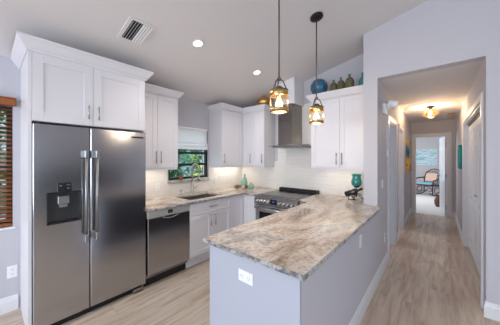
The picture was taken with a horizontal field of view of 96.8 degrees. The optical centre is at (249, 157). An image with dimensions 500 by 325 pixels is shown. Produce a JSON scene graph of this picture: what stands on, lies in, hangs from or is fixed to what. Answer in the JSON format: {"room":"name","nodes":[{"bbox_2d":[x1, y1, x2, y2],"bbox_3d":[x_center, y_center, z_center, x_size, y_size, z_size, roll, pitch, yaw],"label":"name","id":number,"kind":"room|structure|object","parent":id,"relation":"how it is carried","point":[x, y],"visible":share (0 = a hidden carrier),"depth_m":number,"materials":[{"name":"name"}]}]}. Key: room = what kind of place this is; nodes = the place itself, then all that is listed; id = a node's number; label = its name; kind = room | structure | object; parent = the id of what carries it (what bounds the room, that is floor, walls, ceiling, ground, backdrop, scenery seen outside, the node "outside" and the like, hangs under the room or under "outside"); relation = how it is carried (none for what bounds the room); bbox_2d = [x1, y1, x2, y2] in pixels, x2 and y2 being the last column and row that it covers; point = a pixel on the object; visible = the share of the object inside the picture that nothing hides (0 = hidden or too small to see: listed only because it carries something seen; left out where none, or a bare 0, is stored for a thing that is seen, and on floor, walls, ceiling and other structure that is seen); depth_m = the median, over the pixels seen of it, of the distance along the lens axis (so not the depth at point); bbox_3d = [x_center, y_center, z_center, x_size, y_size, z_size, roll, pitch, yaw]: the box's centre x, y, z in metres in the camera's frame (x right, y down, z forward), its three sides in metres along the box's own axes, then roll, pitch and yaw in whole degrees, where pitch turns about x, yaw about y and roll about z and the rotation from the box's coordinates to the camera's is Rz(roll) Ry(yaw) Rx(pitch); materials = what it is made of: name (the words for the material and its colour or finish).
{"room":"kitchen","nodes":[
{"label":"kitchen","id":0,"kind":"room"},
{"bbox_2d":[0,55,209,307],"bbox_3d":[-2.637,0.250,1.829,0.150,2.420,7.700,0,0,40],"label":"wall","id":1,"kind":"structure","parent":0,"point":[194,114],"depth_m":2.15,"materials":[{"name":"grey paint"}]},
{"bbox_2d":[0,106,11,223],"bbox_3d":[-2.764,0.080,1.716,0.050,1.160,1.265,0,0,40],"label":"window","id":2,"kind":"structure","parent":1,"relation":"in","point":[6,107],"depth_m":2.16,"materials":[{"name":"black"}]},
{"bbox_2d":[0,96,16,226],"bbox_3d":[-2.681,0.039,1.653,0.112,1.218,1.295,0,0,40],"label":"blind","id":3,"kind":"object","parent":2,"relation":"attached to","point":[6,101],"visible":1,"depth_m":2.11,"materials":[{"name":"brown wood"}]},
{"bbox_2d":[0,225,14,230],"bbox_3d":[-2.742,0.669,1.695,0.162,0.022,1.300,0,0,40],"label":"window sill","id":4,"kind":"structure","parent":1,"relation":"attached to","point":[11,226],"depth_m":2.10,"materials":[{"name":"white paint"}]},
{"bbox_2d":[0,294,17,314],"bbox_3d":[-3.604,1.389,0.551,0.016,0.142,4.200,0,0,40],"label":"baseboard","id":5,"kind":"structure","parent":1,"relation":"attached to","point":[10,303],"depth_m":2.11,"materials":[{"name":"white paint"}]},
{"bbox_2d":[7,264,17,278],"bbox_3d":[-2.280,1.090,2.129,0.009,0.115,0.070,0,0,40],"label":"wall outlet","id":6,"kind":"object","parent":1,"relation":"attached to","point":[12,271],"visible":1,"depth_m":2.13,"materials":[{"name":"white plastic"}]},
{"bbox_2d":[143,83,183,170],"bbox_3d":[-1.285,-0.379,3.002,0.389,1.078,0.643,0,0,40],"label":"upper cabinet","id":7,"kind":"object","parent":1,"relation":"attached to","point":[161,103],"visible":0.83,"depth_m":2.92,"materials":[{"name":"white paint"}]},
{"bbox_2d":[168,150,206,179],"bbox_3d":[-1.028,-0.085,3.693,0.050,0.850,0.765,0,0,40],"label":"window","id":8,"kind":"structure","parent":1,"relation":"in","point":[205,151],"depth_m":3.74,"materials":[{"name":"black metal"}]},
{"bbox_2d":[167,178,209,183],"bbox_3d":[-1.039,0.370,3.699,0.185,0.029,0.800,0,0,40],"label":"window sill","id":9,"kind":"structure","parent":1,"relation":"attached to","point":[194,179],"depth_m":3.58,"materials":[{"name":"brown stone"}]},
{"bbox_2d":[178,126,207,149],"bbox_3d":[-1.012,-0.337,3.672,0.051,0.387,0.755,0,0,40],"label":"roman shade","id":10,"kind":"object","parent":1,"relation":"attached to","point":[188,137],"visible":0.65,"depth_m":3.71,"materials":[{"name":"white fabric"}]},
{"bbox_2d":[146,103,362,197],"bbox_3d":[0.029,-0.168,2.989,2.435,1.465,2.250,0,0,40],"label":"backsplash","id":11,"kind":"structure","parent":1,"relation":"attached to","point":[293,169],"depth_m":3.73,"materials":[{"name":"white tile"}]},
{"bbox_2d":[155,183,159,190],"bbox_3d":[-1.346,0.425,3.225,0.009,0.115,0.070,0,0,40],"label":"wall outlet","id":12,"kind":"object","parent":11,"relation":"attached to","point":[157,185],"visible":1,"depth_m":3.22,"materials":[{"name":"white plastic"}]},
{"bbox_2d":[0,0,483,122],"bbox_3d":[1.230,-1.501,1.088,7.020,1.148,11.550,0,0,40],"label":"ceiling","id":13,"kind":"structure","parent":0,"point":[239,37],"depth_m":2.40,"materials":[{"name":"white paint"}]},
{"bbox_2d":[116,15,157,46],"bbox_3d":[-1.057,-1.171,2.073,0.324,0.082,0.236,0,0,40],"label":"ceiling vent","id":14,"kind":"object","parent":13,"relation":"in","point":[136,31],"visible":1,"depth_m":2.06,"materials":[{"name":"white metal"}]},
{"bbox_2d":[192,40,203,47],"bbox_3d":[-0.554,-1.217,2.366,0.122,0.031,0.124,0,0,40],"label":"recessed light","id":15,"kind":"object","parent":13,"relation":"in","point":[197,44],"visible":1,"depth_m":2.36,"materials":[{"name":"white plastic"}]},
{"bbox_2d":[253,70,260,74],"bbox_3d":[0.100,-1.215,3.161,0.122,0.031,0.124,0,0,40],"label":"recessed light","id":16,"kind":"object","parent":13,"relation":"in","point":[256,72],"visible":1,"depth_m":3.16,"materials":[{"name":"white plastic"}]},
{"bbox_2d":[270,0,287,113],"bbox_3d":[0.224,-0.906,1.710,0.140,1.107,0.140,0,0,40],"label":"pendant light","id":17,"kind":"object","parent":13,"relation":"hanging from","point":[278,92],"visible":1,"depth_m":1.70,"materials":[{"name":"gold metal"}]},
{"bbox_2d":[309,11,323,124],"bbox_3d":[0.677,-0.904,2.264,0.140,1.105,0.140,0,0,40],"label":"pendant light","id":18,"kind":"object","parent":13,"relation":"hanging from","point":[315,17],"visible":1,"depth_m":2.25,"materials":[{"name":"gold metal"}]},
{"bbox_2d":[422,106,438,118],"bbox_3d":[3.293,-0.829,4.051,0.248,0.222,0.248,0,0,40],"label":"flush ceiling light","id":19,"kind":"object","parent":13,"relation":"attached to","point":[430,109],"visible":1,"depth_m":4.03,"materials":[{"name":"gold metal"}]},
{"bbox_2d":[0,192,499,324],"bbox_3d":[2.776,1.520,2.924,7.020,0.120,16.350,0,0,40],"label":"floor","id":20,"kind":"structure","parent":0,"point":[429,277],"depth_m":2.41,"materials":[{"name":"brown wood"}]},
{"bbox_2d":[10,31,153,324],"bbox_3d":[-1.685,0.248,2.308,0.686,2.423,1.063,0,0,40],"label":"tall cabinet","id":21,"kind":"object","parent":20,"relation":"on","point":[61,85],"visible":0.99,"depth_m":2.00,"materials":[{"name":"white paint"}]},
{"bbox_2d":[32,122,145,324],"bbox_3d":[-1.655,0.586,2.295,0.692,1.748,0.900,0,0,40],"label":"refrigerator","id":22,"kind":"object","parent":20,"relation":"on","point":[89,185],"visible":1,"depth_m":2.03,"materials":[{"name":"silver metal"}]},
{"bbox_2d":[143,205,189,286],"bbox_3d":[-1.176,1.028,2.850,0.620,0.863,0.541,0,0,40],"label":"dishwasher","id":23,"kind":"object","parent":20,"relation":"on","point":[167,230],"visible":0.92,"depth_m":2.63,"materials":[{"name":"silver metal"}]},
{"bbox_2d":[186,197,230,267],"bbox_3d":[-0.775,1.028,3.358,0.698,0.863,0.745,0,0,40],"label":"base cabinet","id":24,"kind":"object","parent":20,"relation":"on","point":[208,218],"visible":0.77,"depth_m":3.08,"materials":[{"name":"white paint"}]},
{"bbox_2d":[230,194,256,227],"bbox_3d":[-0.122,1.028,3.936,0.966,0.863,0.978,0,0,40],"label":"base cabinet","id":25,"kind":"object","parent":20,"relation":"on","point":[243,211],"visible":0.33,"depth_m":3.58,"materials":[{"name":"white paint"}]},
{"bbox_2d":[146,185,278,211],"bbox_3d":[-0.539,0.580,3.440,0.968,0.030,2.274,0,0,40],"label":"countertop","id":26,"kind":"structure","parent":25,"relation":"on","point":[169,201],"depth_m":3.26,"materials":[{"name":"brown stone"}]},
{"bbox_2d":[191,163,199,192],"bbox_3d":[-0.871,0.323,3.523,0.117,0.483,0.177,0,0,-26],"label":"faucet","id":27,"kind":"object","parent":26,"relation":"on","point":[194,164],"visible":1,"depth_m":3.54,"materials":[{"name":"silver metal"}]},
{"bbox_2d":[182,194,216,199],"bbox_3d":[-0.761,0.680,3.334,0.408,0.168,0.608,0,0,40],"label":"sink","id":28,"kind":"object","parent":26,"relation":"in","point":[202,195],"visible":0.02,"depth_m":3.55,"materials":[{"name":"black metal"}]},
{"bbox_2d":[241,174,247,187],"bbox_3d":[-0.103,0.434,4.178,0.124,0.263,0.123,0,0,40],"label":"glass bottle vase","id":29,"kind":"object","parent":26,"relation":"on","point":[244,179],"visible":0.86,"depth_m":4.14,"materials":[{"name":"green glass"}]},
{"bbox_2d":[248,182,253,188],"bbox_3d":[0.018,0.508,4.090,0.116,0.114,0.116,0,0,40],"label":"glass jar","id":30,"kind":"object","parent":26,"relation":"on","point":[250,186],"visible":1,"depth_m":4.05,"materials":[{"name":"green glass"}]},
{"bbox_2d":[210,203,303,324],"bbox_3d":[0.670,1.028,2.344,0.776,0.864,2.442,0,0,37],"label":"base cabinet","id":31,"kind":"object","parent":20,"relation":"on","point":[274,297],"visible":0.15,"depth_m":1.34,"materials":[{"name":"grey paint"}]},
{"bbox_2d":[238,268,252,285],"bbox_3d":[-0.028,0.732,1.364,0.118,0.072,0.009,0,0,40],"label":"wall outlet","id":32,"kind":"object","parent":31,"relation":"attached to","point":[244,276],"visible":1,"depth_m":1.36,"materials":[{"name":"white plastic"}]},
{"bbox_2d":[202,194,381,280],"bbox_3d":[0.690,0.580,2.294,0.938,0.030,2.445,0,0,40],"label":"countertop","id":33,"kind":"structure","parent":31,"relation":"on","point":[294,242],"depth_m":1.64,"materials":[{"name":"brown stone"}]},
{"bbox_2d":[344,187,362,199],"bbox_3d":[1.388,0.474,2.971,0.231,0.179,0.094,0,0,40],"label":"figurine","id":34,"kind":"object","parent":33,"relation":"on","point":[353,191],"visible":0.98,"depth_m":2.95,"materials":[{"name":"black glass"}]},
{"bbox_2d":[351,174,362,199],"bbox_3d":[1.439,0.391,2.996,0.174,0.343,0.167,0,0,40],"label":"candle holder","id":35,"kind":"object","parent":33,"relation":"on","point":[356,181],"visible":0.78,"depth_m":2.97,"materials":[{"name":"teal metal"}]},
{"bbox_2d":[351,174,361,186],"bbox_3d":[1.445,0.303,3.012,0.136,0.167,0.135,0,0,40],"label":"glass cup","id":36,"kind":"object","parent":35,"relation":"on","point":[356,181],"depth_m":2.97,"materials":[{"name":"teal glass"}]},
{"bbox_2d":[254,187,318,219],"bbox_3d":[0.576,0.988,3.451,0.720,0.945,0.815,0,0,40],"label":"range","id":37,"kind":"object","parent":20,"relation":"on","point":[272,202],"visible":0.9,"depth_m":3.30,"materials":[{"name":"silver metal"}]},
{"bbox_2d":[256,190,316,200],"bbox_3d":[0.576,0.566,3.450,0.720,0.017,0.640,0,0,40],"label":"cooktop","id":38,"kind":"object","parent":37,"relation":"in","point":[279,195],"depth_m":3.39,"materials":[{"name":"black metal"}]},
{"bbox_2d":[416,168,438,195],"bbox_3d":[7.027,0.938,8.749,1.018,1.039,0.808,0,0,-22],"label":"rocking chair","id":39,"kind":"object","parent":20,"relation":"on","point":[429,177],"visible":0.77,"depth_m":8.77,"materials":[{"name":"wicker"}]},
{"bbox_2d":[417,182,437,184],"bbox_3d":[6.984,1.010,8.732,0.450,0.080,0.520,0,0,-22],"label":"seat cushion","id":40,"kind":"object","parent":39,"relation":"on","point":[418,183],"depth_m":8.65,"materials":[{"name":"blue fabric"}]},
{"bbox_2d":[425,173,438,181],"bbox_3d":[7.226,0.780,8.829,0.186,0.330,0.420,0,0,-22],"label":"cushion","id":41,"kind":"object","parent":39,"relation":"on","point":[429,177],"depth_m":8.80,"materials":[{"name":"beige fabric"}]},
{"bbox_2d":[434,192,438,206],"bbox_3d":[5.682,1.238,6.654,0.250,0.444,0.248,0,0,40],"label":"woven basket","id":42,"kind":"object","parent":20,"relation":"on","point":[436,200],"visible":0.47,"depth_m":6.63,"materials":[{"name":"wicker"}]},
{"bbox_2d":[255,54,385,254],"bbox_3d":[0.850,-0.037,3.847,2.585,2.994,0.120,0,0,40],"label":"wall","id":43,"kind":"structure","parent":0,"point":[354,66],"depth_m":3.34,"materials":[{"name":"grey paint"}]},
{"bbox_2d":[207,103,274,166],"bbox_3d":[-0.133,-0.379,3.987,0.883,1.078,0.913,0,0,40],"label":"upper cabinet","id":44,"kind":"object","parent":43,"relation":"attached to","point":[238,136],"visible":0.98,"depth_m":3.94,"materials":[{"name":"white paint"}]},
{"bbox_2d":[257,96,269,104],"bbox_3d":[0.246,-1.016,3.995,0.244,0.195,0.244,0,0,40],"label":"copper vase","id":45,"kind":"object","parent":44,"relation":"on","point":[263,100],"visible":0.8,"depth_m":3.90,"materials":[{"name":"gold metal"}]},
{"bbox_2d":[269,103,310,148],"bbox_3d":[0.682,-0.509,3.573,0.726,0.698,0.498,0,0,40],"label":"range hood","id":46,"kind":"object","parent":43,"relation":"attached to","point":[290,123],"visible":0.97,"depth_m":3.55,"materials":[{"name":"silver metal"}]},
{"bbox_2d":[277,77,303,106],"bbox_3d":[0.678,-1.067,3.697,0.315,0.413,0.329,0,0,40],"label":"cover","id":47,"kind":"object","parent":43,"relation":"attached to","point":[295,86],"depth_m":3.55,"materials":[{"name":"white paint"}]},
{"bbox_2d":[306,85,362,169],"bbox_3d":[1.249,-0.379,3.167,0.795,1.078,0.389,0,0,40],"label":"upper cabinet","id":48,"kind":"object","parent":43,"relation":"attached to","point":[336,143],"visible":0.86,"depth_m":3.02,"materials":[{"name":"white paint"}]},
{"bbox_2d":[310,78,327,93],"bbox_3d":[1.018,-1.040,3.274,0.250,0.251,0.250,0,0,40],"label":"decorative plate","id":49,"kind":"object","parent":48,"relation":"on","point":[322,86],"visible":0.73,"depth_m":3.19,"materials":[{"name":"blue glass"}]},
{"bbox_2d":[330,80,336,90],"bbox_3d":[1.171,-1.004,3.106,0.098,0.170,0.098,0,0,40],"label":"bottle","id":50,"kind":"object","parent":48,"relation":"on","point":[333,86],"visible":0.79,"depth_m":3.07,"materials":[{"name":"green glass"}]},
{"bbox_2d":[337,77,344,89],"bbox_3d":[1.247,-1.011,3.042,0.106,0.183,0.106,0,0,40],"label":"bottle","id":51,"kind":"object","parent":48,"relation":"on","point":[341,84],"visible":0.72,"depth_m":3.01,"materials":[{"name":"green glass"}]},
{"bbox_2d":[345,74,353,87],"bbox_3d":[1.331,-1.019,2.971,0.116,0.200,0.116,0,0,40],"label":"bottle","id":52,"kind":"object","parent":48,"relation":"on","point":[349,82],"visible":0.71,"depth_m":2.93,"materials":[{"name":"green glass"}]},
{"bbox_2d":[358,72,362,84],"bbox_3d":[1.473,-1.013,2.891,0.110,0.190,0.110,0,0,40],"label":"glass vase","id":53,"kind":"object","parent":48,"relation":"on","point":[361,78],"visible":0.38,"depth_m":2.87,"materials":[{"name":"teal glass"}]},
{"bbox_2d":[301,90,410,324],"bbox_3d":[2.234,0.260,3.577,0.120,2.400,6.250,0,0,40],"label":"wall","id":54,"kind":"structure","parent":0,"point":[333,293],"depth_m":1.76,"materials":[{"name":"grey paint"}]},
{"bbox_2d":[359,234,361,248],"bbox_3d":[1.004,0.760,2.018,0.006,0.115,0.070,0,0,40],"label":"blank wall plate","id":55,"kind":"object","parent":54,"relation":"attached to","point":[360,236],"visible":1,"depth_m":2.01,"materials":[{"name":"white plastic"}]},
{"bbox_2d":[349,252,387,324],"bbox_3d":[1.103,1.389,2.127,0.016,0.142,2.575,0,0,40],"label":"baseboard","id":56,"kind":"structure","parent":54,"relation":"attached to","point":[359,313],"depth_m":2.23,"materials":[{"name":"white paint"}]},
{"bbox_2d":[389,131,389,238],"bbox_3d":[2.345,0.450,3.760,0.030,1.820,0.008,0,0,40],"label":"trim","id":57,"kind":"structure","parent":54,"relation":"attached to","point":[389,131],"depth_m":3.75,"materials":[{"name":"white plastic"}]},
{"bbox_2d":[387,115,396,261],"bbox_3d":[2.167,0.425,3.483,0.138,2.070,0.860,0,0,40],"label":"trim","id":58,"kind":"structure","parent":54,"relation":"attached to","point":[392,128],"depth_m":3.72,"materials":[{"name":"white paint"}]},
{"bbox_2d":[398,124,403,238],"bbox_3d":[2.879,0.425,4.328,0.138,2.070,0.810,0,0,40],"label":"trim","id":59,"kind":"structure","parent":54,"relation":"attached to","point":[400,133],"depth_m":4.54,"materials":[{"name":"white paint"}]},
{"bbox_2d":[404,207,411,227],"bbox_3d":[3.745,1.389,5.262,0.020,0.142,1.725,0,0,40],"label":"baseboard","id":60,"kind":"structure","parent":54,"relation":"attached to","point":[410,210],"depth_m":5.13,"materials":[{"name":"white paint"}]},
{"bbox_2d":[406,141,410,170],"bbox_3d":[3.704,-0.040,5.182,0.060,0.680,0.550,0,0,40],"label":"painting","id":61,"kind":"object","parent":54,"relation":"attached to","point":[408,143],"visible":0.9,"depth_m":4.98},
{"bbox_2d":[363,28,384,269],"bbox_3d":[1.591,-0.037,2.837,0.150,2.994,0.470,0,0,40],"label":"wall column","id":62,"kind":"structure","parent":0,"point":[373,89],"depth_m":2.67,"materials":[{"name":"grey paint"}]},
{"bbox_2d":[382,100,397,156],"bbox_3d":[1.854,-0.384,2.907,0.161,0.728,0.315,0,0,40],"label":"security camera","id":63,"kind":"object","parent":62,"relation":"attached to","point":[390,103],"visible":1,"depth_m":2.84,"materials":[{"name":"white plastic"}]},
{"bbox_2d":[416,136,444,189],"bbox_3d":[7.794,0.210,9.255,3.200,2.500,0.200,0,0,40],"label":"wall","id":64,"kind":"structure","parent":0,"point":[423,142],"depth_m":9.40,"materials":[{"name":"grey paint"}]},
{"bbox_2d":[416,149,436,164],"bbox_3d":[7.454,-0.040,9.395,0.720,0.660,0.024,0,0,40],"label":"painting","id":65,"kind":"object","parent":64,"relation":"attached to","point":[423,156],"visible":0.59,"depth_m":9.38,"materials":[{"name":"blue fabric"}]},
{"bbox_2d":[416,188,438,192],"bbox_3d":[7.724,1.389,9.173,3.000,0.142,0.016,0,0,40],"label":"baseboard","id":66,"kind":"structure","parent":64,"relation":"attached to","point":[419,190],"depth_m":9.34,"materials":[{"name":"white paint"}]},
{"bbox_2d":[411,119,455,212],"bbox_3d":[4.415,0.210,5.891,4.035,2.500,0.100,0,0,40],"label":"wall","id":67,"kind":"structure","parent":0,"point":[440,126],"depth_m":5.50,"materials":[{"name":"grey paint"}]},
{"bbox_2d":[412,132,451,217],"bbox_3d":[4.637,0.415,5.693,0.790,2.090,0.118,0,0,40],"label":"trim","id":68,"kind":"structure","parent":67,"relation":"attached to","point":[448,134],"depth_m":5.46,"materials":[{"name":"white paint"}]},
{"bbox_2d":[436,136,446,215],"bbox_3d":[5.035,0.453,5.842,0.121,1.990,0.633,0,0,31],"label":"door","id":69,"kind":"structure","parent":67,"relation":"in","point":[442,175],"depth_m":5.73,"materials":[{"name":"white paint"}]},
{"bbox_2d":[377,0,499,304],"bbox_3d":[3.118,-0.207,1.323,4.135,3.335,0.120,0,0,40],"label":"wall","id":70,"kind":"structure","parent":0,"point":[434,34],"depth_m":2.12,"materials":[{"name":"grey paint"}]},
{"bbox_2d":[483,300,499,321],"bbox_3d":[3.414,1.389,1.004,3.270,0.142,0.046,0,0,40],"label":"baseboard","id":71,"kind":"structure","parent":70,"relation":"attached to","point":[490,310],"depth_m":2.01,"materials":[{"name":"white paint"}]},
{"bbox_2d":[456,61,483,229],"bbox_3d":[3.654,0.260,3.708,0.120,2.400,4.220,0,0,40],"label":"wall","id":72,"kind":"structure","parent":0,"point":[477,87],"depth_m":4.09,"materials":[{"name":"grey paint"}]},
{"bbox_2d":[452,212,463,245],"bbox_3d":[4.237,1.389,4.550,0.071,0.142,2.180,0,0,40],"label":"baseboard","id":73,"kind":"structure","parent":72,"relation":"attached to","point":[454,215],"depth_m":4.53,"materials":[{"name":"white paint"}]},
{"bbox_2d":[458,145,461,168],"bbox_3d":[3.788,-0.020,4.000,0.050,0.420,0.420,0,0,40],"label":"painting","id":74,"kind":"object","parent":72,"relation":"attached to","point":[459,146],"visible":0.8,"depth_m":3.85},
{"bbox_2d":[469,124,471,252],"bbox_3d":[3.452,0.468,3.451,0.034,1.960,0.474,0,0,40],"label":"door","id":75,"kind":"structure","parent":72,"relation":"in","point":[470,126],"depth_m":3.49,"materials":[{"name":"white paint"}]},
{"bbox_2d":[462,92,483,308],"bbox_3d":[2.970,0.410,2.911,0.138,2.100,2.100,0,0,40],"label":"trim","id":76,"kind":"structure","parent":72,"relation":"attached to","point":[479,101],"depth_m":2.75,"materials":[{"name":"white paint"}]},
{"bbox_2d":[468,112,479,126],"bbox_3d":[2.987,-0.533,2.897,0.055,0.037,1.900,0,0,40],"label":"trim","id":77,"kind":"structure","parent":72,"relation":"attached to","point":[478,114],"depth_m":3.02,"materials":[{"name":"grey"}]},
{"bbox_2d":[472,119,476,266],"bbox_3d":[3.135,0.468,3.093,0.058,1.960,0.474,0,0,40],"label":"door","id":78,"kind":"structure","parent":72,"relation":"in","point":[474,124],"depth_m":3.12,"materials":[{"name":"white paint"}]},
{"bbox_2d":[475,116,479,275],"bbox_3d":[2.827,0.468,2.727,0.058,1.960,0.474,0,0,40],"label":"door","id":79,"kind":"structure","parent":72,"relation":"in","point":[478,118],"depth_m":2.84,"materials":[{"name":"white paint"}]},
{"label":"outside","id":80,"kind":"structure","parent":0,"visible":0},
{"bbox_3d":[-6.605,1.720,5.562,10.730,0.280,28.000,0,0,40],"label":"ground","id":81,"kind":"structure","parent":80,"visible":0},
{"bbox_2d":[0,111,5,214],"bbox_3d":[-3.564,0.353,2.927,2.464,2.457,2.372,0,0,40],"label":"shrub","id":82,"kind":"object","parent":81,"relation":"on","point":[1,115],"visible":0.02,"depth_m":2.87,"materials":[{"name":"green plant"}]},
{"bbox_2d":[0,120,201,219],"bbox_3d":[-4.094,0.220,8.024,0.200,2.720,15.000,0,0,40],"label":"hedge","id":83,"kind":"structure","parent":81,"relation":"on","point":[3,120],"depth_m":9.39,"materials":[{"name":"green plant"}]},
{"bbox_2d":[170,149,201,179],"bbox_3d":[-2.091,0.406,5.940,2.032,2.351,2.024,0,0,-26],"label":"shrub","id":84,"kind":"object","parent":81,"relation":"on","point":[178,170],"visible":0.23,"depth_m":5.80,"materials":[{"name":"green plant"}]},
{"bbox_2d":[189,155,202,177],"bbox_3d":[-1.042,0.753,4.968,0.745,1.655,0.665,0,0,40],"label":"shrub","id":85,"kind":"object","parent":81,"relation":"on","point":[201,166],"visible":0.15,"depth_m":4.92,"materials":[{"name":"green plant"}]},
{"bbox_2d":[189,150,202,178],"bbox_3d":[-1.706,0.335,8.738,1.813,2.492,1.900,0,0,40],"label":"shrub","id":86,"kind":"object","parent":81,"relation":"on","point":[193,150],"visible":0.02,"depth_m":8.41,"materials":[{"name":"green plant"}]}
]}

